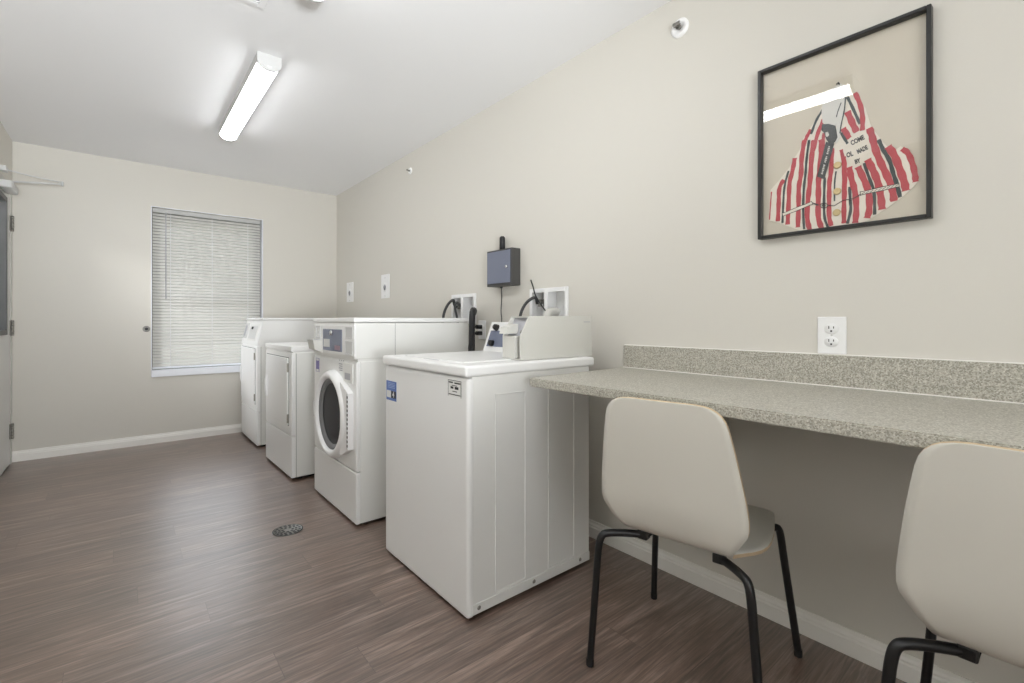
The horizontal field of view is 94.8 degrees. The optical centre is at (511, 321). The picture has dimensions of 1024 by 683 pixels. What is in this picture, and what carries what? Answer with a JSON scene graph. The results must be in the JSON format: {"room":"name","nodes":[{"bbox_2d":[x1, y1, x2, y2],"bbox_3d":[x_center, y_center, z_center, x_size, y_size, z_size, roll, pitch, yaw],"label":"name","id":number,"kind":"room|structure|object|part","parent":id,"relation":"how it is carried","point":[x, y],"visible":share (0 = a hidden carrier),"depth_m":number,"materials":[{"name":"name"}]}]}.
{"room":"laundry","nodes":[
{"label":"laundry","id":0,"kind":"room"},
{"bbox_2d":[0,122,11,473],"bbox_3d":[-1.458,-0.149,0.663,0.120,2.440,7.481,0,0,-40],"label":"wall","id":1,"kind":"structure","parent":0,"point":[5,140],"depth_m":3.37,"materials":[{"name":"grey paint"}]},
{"bbox_2d":[0,165,63,475],"bbox_3d":[-3.375,0.001,3.213,0.422,2.139,1.013,0,0,-40],"label":"door","id":2,"kind":"structure","parent":1,"relation":"in","point":[8,188],"depth_m":3.35,"materials":[{"name":"grey paint"}]},
{"bbox_3d":[-3.452,-0.394,3.130,0.060,0.984,0.589,0,0,-40],"label":"lite frame","id":3,"kind":"part","parent":2,"relation":"part of","materials":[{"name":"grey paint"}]},
{"bbox_3d":[-3.466,0.047,3.141,0.044,2.032,0.924,0,0,-40],"label":"panel","id":4,"kind":"part","parent":2,"relation":"part of","materials":[{"name":"grey paint"}]},
{"bbox_3d":[-3.490,0.029,3.117,0.123,2.083,1.013,0,0,-40],"label":"frame","id":5,"kind":"part","parent":2,"relation":"part of","materials":[{"name":"grey paint"}]},
{"bbox_3d":[-3.441,-1.016,3.385,0.302,0.105,0.204,0,0,-40],"label":"closer arm","id":6,"kind":"part","parent":2,"relation":"part of","materials":[{"name":"grey metal"}]},
{"bbox_2d":[12,141,336,450],"bbox_3d":[-2.896,-0.149,4.407,2.446,2.440,0.120,0,0,-40],"label":"wall","id":7,"kind":"structure","parent":0,"point":[81,248],"depth_m":3.95,"materials":[{"name":"grey paint"}]},
{"bbox_2d":[12,424,241,461],"bbox_3d":[-2.853,1.032,4.355,2.446,0.080,0.016,0,0,-40],"label":"baseboard","id":8,"kind":"structure","parent":7,"relation":"attached to","point":[47,452],"depth_m":3.97,"materials":[{"name":"white paint"}]},
{"bbox_2d":[143,326,149,331],"bbox_3d":[-3.174,0.068,4.088,0.054,0.054,0.017,0,0,-40],"label":"bumper cover","id":9,"kind":"object","parent":7,"relation":"attached to","point":[145,328],"visible":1,"depth_m":4.08,"materials":[{"name":"metal"}]},
{"bbox_2d":[151,206,262,376],"bbox_3d":[-2.847,-0.258,4.435,0.885,1.498,0.136,0,0,-40],"label":"window","id":10,"kind":"structure","parent":7,"relation":"in","point":[165,372],"depth_m":4.32,"materials":[{"name":"grey plastic"}]},
{"bbox_3d":[-2.833,0.461,4.418,0.881,0.060,0.092,0,0,-40],"label":"sill","id":11,"kind":"part","parent":10,"relation":"part of","materials":[{"name":"white plastic"}]},
{"bbox_2d":[152,208,259,368],"bbox_3d":[-2.840,-0.288,4.422,0.855,1.422,0.046,0,0,-40],"label":"window blind","id":12,"kind":"object","parent":10,"relation":"attached to","point":[166,338],"visible":0.91,"depth_m":4.38,"materials":[{"name":"grey plastic"}]},
{"bbox_3d":[-2.843,0.415,4.426,0.855,0.016,0.024,0,0,-40],"label":"rail","id":13,"kind":"part","parent":12,"relation":"part of","materials":[{"name":"white plastic"}]},
{"bbox_3d":[-2.882,-0.581,4.478,0.801,0.765,0.020,0,0,-40],"label":"sash","id":14,"kind":"part","parent":10,"relation":"part of","materials":[{"name":"grey plastic"}]},
{"bbox_3d":[-2.870,0.100,4.463,0.801,0.668,0.016,0,0,-40],"label":"sash","id":15,"kind":"part","parent":10,"relation":"part of","materials":[{"name":"grey plastic"}]},
{"bbox_2d":[0,0,671,195],"bbox_3d":[-0.470,-1.419,1.482,2.686,0.100,7.721,0,0,-40],"label":"ceiling","id":16,"kind":"structure","parent":0,"point":[359,86],"depth_m":2.57,"materials":[{"name":"white paint"}]},
{"bbox_2d":[219,51,281,140],"bbox_3d":[-1.637,-1.327,2.891,0.114,0.081,1.232,0,0,-40],"label":"ceiling light","id":17,"kind":"object","parent":16,"relation":"attached to","point":[264,67],"visible":1,"depth_m":2.69,"materials":[{"name":"white plastic"}]},
{"bbox_2d":[240,0,267,8],"bbox_3d":[-1.104,-1.362,1.847,0.302,0.012,0.302,0,0,-40],"label":"ceiling vent","id":18,"kind":"object","parent":16,"relation":"in","point":[261,4],"visible":1,"depth_m":2.01,"materials":[{"name":"white paint"}]},
{"bbox_2d":[309,0,323,2],"bbox_3d":[-0.424,-1.327,1.428,0.114,0.081,1.211,0,0,-40],"label":"ceiling light","id":19,"kind":"object","parent":16,"relation":"attached to","point":[316,1],"visible":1,"depth_m":1.90,"materials":[{"name":"white plastic"}]},
{"bbox_2d":[0,432,905,682],"bbox_3d":[-0.470,1.121,1.482,2.686,0.100,7.721,0,0,-40],"label":"floor","id":20,"kind":"structure","parent":0,"point":[164,562],"depth_m":1.80,"materials":[{"name":"plastic"}]},
{"bbox_2d":[272,524,302,536],"bbox_3d":[-1.148,1.069,2.410,0.144,0.004,0.144,0,0,-40],"label":"floor drain","id":21,"kind":"object","parent":20,"relation":"on","point":[289,529],"visible":1,"depth_m":2.40,"materials":[{"name":"metal"}]},
{"bbox_2d":[240,318,339,445],"bbox_3d":[-2.102,0.521,4.440,0.728,1.100,0.674,0,0,-40],"label":"dryer","id":22,"kind":"object","parent":20,"relation":"on","point":[258,332],"visible":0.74,"depth_m":4.10,"materials":[{"name":"white metal"}]},
{"bbox_3d":[-2.532,0.489,4.401,0.016,0.165,0.038,0,0,-40],"label":"door handle","id":23,"kind":"part","parent":22,"relation":"part of","materials":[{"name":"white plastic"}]},
{"bbox_3d":[-2.491,0.088,4.417,0.042,0.135,0.130,0,0,-40],"label":"key plate","id":24,"kind":"part","parent":22,"relation":"part of","materials":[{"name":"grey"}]},
{"bbox_3d":[-2.373,0.471,4.229,0.011,0.470,0.560,0,0,-40],"label":"door","id":25,"kind":"part","parent":22,"relation":"part of","materials":[{"name":"white metal"}]},
{"bbox_3d":[-2.353,0.915,4.232,0.024,0.277,0.670,0,0,-40],"label":"kick panel","id":26,"kind":"part","parent":22,"relation":"part of","materials":[{"name":"white metal"}]},
{"bbox_3d":[-2.353,0.492,4.232,0.024,0.558,0.670,0,0,-40],"label":"panel","id":27,"kind":"part","parent":22,"relation":"part of","materials":[{"name":"white metal"}]},
{"bbox_3d":[-2.300,0.100,4.185,0.034,0.116,0.270,0,0,-40],"label":"display panel","id":28,"kind":"part","parent":22,"relation":"part of","materials":[{"name":"grey"}]},
{"bbox_2d":[265,342,315,478],"bbox_3d":[-1.441,0.620,3.619,0.718,0.902,0.682,0,0,-41],"label":"dryer","id":29,"kind":"object","parent":20,"relation":"on","point":[290,366],"visible":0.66,"depth_m":3.22,"materials":[{"name":"white metal"}]},
{"bbox_3d":[-1.869,0.489,3.579,0.016,0.165,0.038,0,0,-41],"label":"door handle","id":30,"kind":"part","parent":29,"relation":"part of","materials":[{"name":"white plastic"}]},
{"bbox_3d":[-1.704,0.479,3.406,0.011,0.455,0.568,0,0,-41],"label":"door","id":31,"kind":"part","parent":29,"relation":"part of","materials":[{"name":"white metal"}]},
{"bbox_3d":[-1.684,0.915,3.410,0.024,0.277,0.678,0,0,-41],"label":"kick panel","id":32,"kind":"part","parent":29,"relation":"part of","materials":[{"name":"white metal"}]},
{"bbox_3d":[-1.684,0.492,3.410,0.024,0.558,0.678,0,0,-41],"label":"panel","id":33,"kind":"part","parent":29,"relation":"part of","materials":[{"name":"white metal"}]},
{"bbox_2d":[307,318,467,524],"bbox_3d":[-0.778,0.527,2.895,0.770,1.090,0.706,0,0,-40],"label":"washer","id":34,"kind":"object","parent":20,"relation":"on","point":[349,404],"visible":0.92,"depth_m":2.54,"materials":[{"name":"white metal"}]},
{"bbox_3d":[-1.171,0.066,2.853,0.010,0.072,0.082,0,0,-40],"label":"key plate","id":35,"kind":"part","parent":34,"relation":"part of","materials":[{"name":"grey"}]},
{"bbox_3d":[-1.019,0.526,2.681,0.007,0.380,0.380,0,0,-40],"label":"porthole glass","id":36,"kind":"part","parent":34,"relation":"part of","materials":[{"name":"grey glass"}]},
{"bbox_3d":[-1.016,0.107,2.667,0.008,0.123,0.310,0,0,-40],"label":"display panel","id":37,"kind":"part","parent":34,"relation":"part of","materials":[{"name":"blue plastic"}]},
{"bbox_3d":[-1.017,0.526,2.657,0.045,0.494,0.533,0,0,-40],"label":"porthole door","id":38,"kind":"part","parent":34,"relation":"part of","materials":[{"name":"white plastic"}]},
{"bbox_3d":[-1.016,0.923,2.708,0.024,0.269,0.690,0,0,-40],"label":"kick panel","id":39,"kind":"part","parent":34,"relation":"part of","materials":[{"name":"white metal"}]},
{"bbox_3d":[-1.016,0.498,2.708,0.024,0.570,0.690,0,0,-40],"label":"panel","id":40,"kind":"part","parent":34,"relation":"part of","materials":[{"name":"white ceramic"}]},
{"bbox_2d":[345,373,349,379],"bbox_3d":[-0.873,0.295,2.509,0.009,0.035,0.078,0,0,-40],"label":"label","id":41,"kind":"object","parent":34,"relation":"on","point":[347,375],"depth_m":2.50,"materials":[{"name":"grey"}]},
{"bbox_3d":[-0.871,0.277,2.508,0.008,0.105,0.132,0,0,-40],"label":"soap drawer","id":42,"kind":"part","parent":34,"relation":"part of","materials":[{"name":"white plastic"}]},
{"bbox_3d":[-0.855,0.142,2.471,0.008,0.072,0.106,0,0,-40],"label":"instruction plate","id":43,"kind":"part","parent":34,"relation":"part of","materials":[{"name":"grey plastic"}]},
{"bbox_3d":[-0.855,0.063,2.471,0.008,0.061,0.106,0,0,-40],"label":"instruction plate","id":44,"kind":"part","parent":34,"relation":"part of","materials":[{"name":"grey plastic"}]},
{"bbox_2d":[383,316,593,618],"bbox_3d":[-0.104,0.524,2.153,0.724,1.095,0.692,0,0,-40],"label":"washer","id":45,"kind":"object","parent":20,"relation":"on","point":[487,469],"visible":0.96,"depth_m":1.88,"materials":[{"name":"white metal"}]},
{"bbox_3d":[-0.361,0.634,1.940,0.032,0.858,0.680,0,0,-40],"label":"panel","id":46,"kind":"part","parent":45,"relation":"part of","materials":[{"name":"white metal"}]},
{"bbox_3d":[-0.168,0.158,2.101,0.436,0.006,0.480,0,0,-40],"label":"lid","id":47,"kind":"part","parent":45,"relation":"part of","materials":[{"name":"white metal"}]},
{"bbox_3d":[0.026,0.092,2.357,0.034,0.084,0.475,0,0,-40],"label":"control panel","id":48,"kind":"part","parent":45,"relation":"part of","materials":[{"name":"blue plastic"}]},
{"bbox_3d":[0.039,0.023,1.958,0.060,0.074,0.103,0,0,-40],"label":"coin plate","id":49,"kind":"part","parent":45,"relation":"part of","materials":[{"name":"grey"}]},
{"bbox_2d":[586,397,802,682],"bbox_3d":[0.568,0.643,1.472,0.512,0.856,0.529,0,0,41],"label":"chair","id":50,"kind":"object","parent":20,"relation":"on","point":[671,470],"visible":1,"depth_m":1.29,"materials":[{"name":"white paint"}]},
{"bbox_3d":[0.317,0.851,1.456,0.172,0.418,0.036,0,0,3],"label":"leg","id":51,"kind":"part","parent":50,"relation":"part of","materials":[{"name":"black metal"}]},
{"bbox_3d":[0.548,0.849,1.729,0.048,0.425,0.204,0,0,-7],"label":"leg","id":52,"kind":"part","parent":50,"relation":"part of","materials":[{"name":"black metal"}]},
{"bbox_3d":[0.573,0.653,1.477,0.256,0.037,0.277,0,0,41],"label":"under frame","id":53,"kind":"part","parent":50,"relation":"part of","materials":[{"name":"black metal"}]},
{"bbox_3d":[0.592,0.851,1.222,0.036,0.418,0.172,0,0,-12],"label":"leg","id":54,"kind":"part","parent":50,"relation":"part of","materials":[{"name":"black metal"}]},
{"bbox_3d":[0.825,0.849,1.492,0.204,0.425,0.048,0,0,-1],"label":"leg","id":55,"kind":"part","parent":50,"relation":"part of","materials":[{"name":"black metal"}]},
{"bbox_2d":[881,441,1023,682],"bbox_3d":[1.071,0.643,0.927,0.529,0.856,0.512,0,0,-40],"label":"chair","id":56,"kind":"object","parent":20,"relation":"on","point":[960,562],"visible":1,"depth_m":0.86,"materials":[{"name":"beige plastic"}]},
{"bbox_3d":[0.821,0.851,0.954,0.172,0.418,0.036,0,0,12],"label":"leg","id":57,"kind":"part","parent":56,"relation":"part of","materials":[{"name":"black metal"}]},
{"bbox_3d":[1.094,0.849,1.183,0.048,0.425,0.204,0,0,2],"label":"leg","id":58,"kind":"part","parent":56,"relation":"part of","materials":[{"name":"black metal"}]},
{"bbox_3d":[1.076,0.653,0.931,0.277,0.037,0.256,0,0,-40],"label":"under frame","id":59,"kind":"part","parent":56,"relation":"part of","materials":[{"name":"black metal"}]},
{"bbox_2d":[337,0,1023,682],"bbox_3d":[0.518,-0.149,2.301,0.120,2.440,7.481,0,0,-40],"label":"wall","id":60,"kind":"structure","parent":0,"point":[624,176],"depth_m":1.79,"materials":[{"name":"grey paint"}]},
{"bbox_2d":[347,282,352,301],"bbox_3d":[-1.663,-0.297,4.828,0.011,0.200,0.175,0,0,-40],"label":"outlet","id":61,"kind":"object","parent":60,"relation":"attached to","point":[349,285],"visible":1,"depth_m":4.81,"materials":[{"name":"white plastic"}]},
{"bbox_2d":[381,274,389,298],"bbox_3d":[-1.115,-0.307,4.166,0.011,0.210,0.164,0,0,-40],"label":"outlet","id":62,"kind":"object","parent":60,"relation":"attached to","point":[385,279],"visible":1,"depth_m":4.16,"materials":[{"name":"white plastic"}]},
{"bbox_2d":[383,283,386,291],"bbox_3d":[-1.129,-0.299,4.179,0.006,0.084,0.084,0,0,-40],"label":"socket","id":63,"kind":"object","parent":62,"relation":"attached to","point":[384,284],"depth_m":4.17,"materials":[{"name":"grey plastic"}]},
{"bbox_2d":[451,293,475,323],"bbox_3d":[-0.303,-0.083,3.247,0.085,0.203,0.296,0,0,-40],"label":"washer outlet box","id":64,"kind":"object","parent":60,"relation":"attached to","point":[467,301],"visible":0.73,"depth_m":3.26,"materials":[{"name":"white plastic"}]},
{"bbox_2d":[441,299,456,322],"bbox_3d":[-0.433,-0.046,3.272,0.129,0.219,0.048,0,0,-31],"label":"hose","id":65,"kind":"object","parent":64,"relation":"attached to","point":[451,300],"visible":0.66,"depth_m":3.26,"materials":[{"name":"grey rubber"}]},
{"bbox_2d":[454,301,460,322],"bbox_3d":[-0.376,-0.037,3.222,0.052,0.201,0.115,0,0,-1],"label":"hose","id":66,"kind":"object","parent":64,"relation":"attached to","point":[456,302],"visible":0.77,"depth_m":3.25,"materials":[{"name":"grey rubber"}]},
{"bbox_2d":[469,307,476,350],"bbox_3d":[-0.239,0.219,2.914,0.047,0.604,0.438,0,0,-4],"label":"hose","id":67,"kind":"object","parent":64,"relation":"attached to","point":[473,310],"visible":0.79,"depth_m":2.70,"materials":[{"name":"black rubber"}]},
{"bbox_2d":[478,320,485,338],"bbox_3d":[-0.195,0.056,3.058,0.010,0.122,0.080,0,0,-40],"label":"outlet","id":68,"kind":"object","parent":60,"relation":"attached to","point":[480,322],"visible":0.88,"depth_m":3.05,"materials":[{"name":"white plastic"}]},
{"bbox_2d":[468,331,481,350],"bbox_3d":[-0.245,0.232,3.033,0.107,0.334,0.055,0,0,-3],"label":"power cord","id":69,"kind":"object","parent":68,"relation":"attached to","point":[476,332],"visible":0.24,"depth_m":3.02,"materials":[{"name":"black plastic"}]},
{"bbox_2d":[487,236,519,321],"bbox_3d":[-0.058,-0.195,2.837,0.081,0.634,0.241,0,0,-40],"label":"control box","id":70,"kind":"object","parent":60,"relation":"attached to","point":[503,264],"visible":0.91,"depth_m":2.79,"materials":[{"name":"grey paint"}]},
{"bbox_3d":[-0.081,-0.323,2.821,0.004,0.192,0.220,0,0,-40],"label":"door","id":71,"kind":"part","parent":70,"relation":"part of","materials":[{"name":"grey metal"}]},
{"bbox_2d":[530,286,568,315],"bbox_3d":[0.228,-0.082,2.607,0.085,0.201,0.301,0,0,-40],"label":"washer outlet box","id":72,"kind":"object","parent":60,"relation":"attached to","point":[558,297],"visible":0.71,"depth_m":2.62,"materials":[{"name":"white plastic"}]},
{"bbox_2d":[519,296,538,315],"bbox_3d":[0.093,-0.039,2.635,0.131,0.201,0.033,0,0,-23],"label":"hose","id":73,"kind":"object","parent":72,"relation":"attached to","point":[533,297],"visible":0.66,"depth_m":2.63,"materials":[{"name":"grey rubber"}]},
{"bbox_2d":[530,280,545,310],"bbox_3d":[0.146,-0.142,2.612,0.008,0.186,0.154,0,0,-31],"label":"cord","id":74,"kind":"object","parent":72,"relation":"attached to","point":[530,280],"visible":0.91,"depth_m":2.63,"materials":[{"name":"black rubber"}]},
{"bbox_2d":[543,307,559,315],"bbox_3d":[0.205,-0.010,2.536,0.108,0.128,0.056,0,0,-40],"label":"hose","id":75,"kind":"object","parent":72,"relation":"attached to","point":[553,311],"visible":0.56,"depth_m":2.52,"materials":[{"name":"white plastic"}]},
{"bbox_2d":[671,17,688,38],"bbox_3d":[0.695,-1.231,1.968,0.034,0.080,0.080,0,0,-40],"label":"sprinkler","id":76,"kind":"object","parent":60,"relation":"attached to","point":[680,27],"visible":1,"depth_m":1.97,"materials":[{"name":"white metal"}]},
{"bbox_2d":[530,344,1023,449],"bbox_3d":[1.165,0.290,0.933,0.628,0.363,2.749,0,0,-40],"label":"countertop","id":77,"kind":"structure","parent":60,"relation":"attached to","point":[905,401],"depth_m":1.35,"materials":[{"name":"laminate"}]},
{"bbox_2d":[589,519,976,682],"bbox_3d":[0.471,1.032,2.251,0.016,0.080,7.464,0,0,-40],"label":"baseboard","id":78,"kind":"structure","parent":60,"relation":"attached to","point":[870,651],"depth_m":1.66,"materials":[{"name":"white paint"}]},
{"bbox_2d":[623,345,1023,402],"bbox_3d":[1.399,0.162,1.127,0.019,0.102,2.749,0,0,-40],"label":"backsplash","id":79,"kind":"structure","parent":60,"relation":"attached to","point":[966,379],"depth_m":1.50,"materials":[{"name":"stone"}]},
{"bbox_2d":[818,317,846,353],"bbox_3d":[1.054,0.047,1.552,0.010,0.122,0.082,0,0,-40],"label":"outlet","id":80,"kind":"object","parent":60,"relation":"attached to","point":[832,331],"visible":1,"depth_m":1.55,"materials":[{"name":"white plastic"}]},
{"bbox_2d":[824,337,837,346],"bbox_3d":[1.052,0.068,1.551,0.004,0.034,0.040,0,0,-40],"label":"socket","id":81,"kind":"object","parent":80,"relation":"attached to","point":[828,341],"depth_m":1.55,"materials":[{"name":"white plastic"}]},
{"bbox_2d":[824,324,837,333],"bbox_3d":[1.052,0.025,1.551,0.004,0.034,0.040,0,0,-40],"label":"socket","id":82,"kind":"object","parent":80,"relation":"attached to","point":[828,328],"depth_m":1.55,"materials":[{"name":"white plastic"}]},
{"bbox_2d":[758,4,932,239],"bbox_3d":[1.055,-0.602,1.536,0.028,0.611,0.477,0,0,-40],"label":"picture frame","id":83,"kind":"object","parent":60,"relation":"attached to","point":[889,63],"visible":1,"depth_m":1.47,"materials":[{"name":"black wood"}]},
{"bbox_2d":[769,82,918,230],"bbox_3d":[1.059,-0.539,1.538,0.007,0.478,0.416,0,0,-40],"label":"shirt","id":84,"kind":"object","parent":83,"relation":"in","point":[842,172],"visible":1,"depth_m":1.53,"materials":[{"name":"red fabric"}]},
{"bbox_3d":[1.058,-0.392,1.539,0.002,0.047,0.328,0,0,-40],"label":"chain trim","id":85,"kind":"part","parent":84,"relation":"part of","materials":[{"name":"white paper"}]},
{"label":"outside","id":86,"kind":"structure","parent":0,"visible":0},
{"bbox_2d":[161,346,240,363],"bbox_3d":[-10.586,1.396,14.333,30.000,0.050,24.419,0,0,-40],"label":"ground","id":87,"kind":"structure","parent":86,"point":[214,346],"depth_m":19.92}
]}

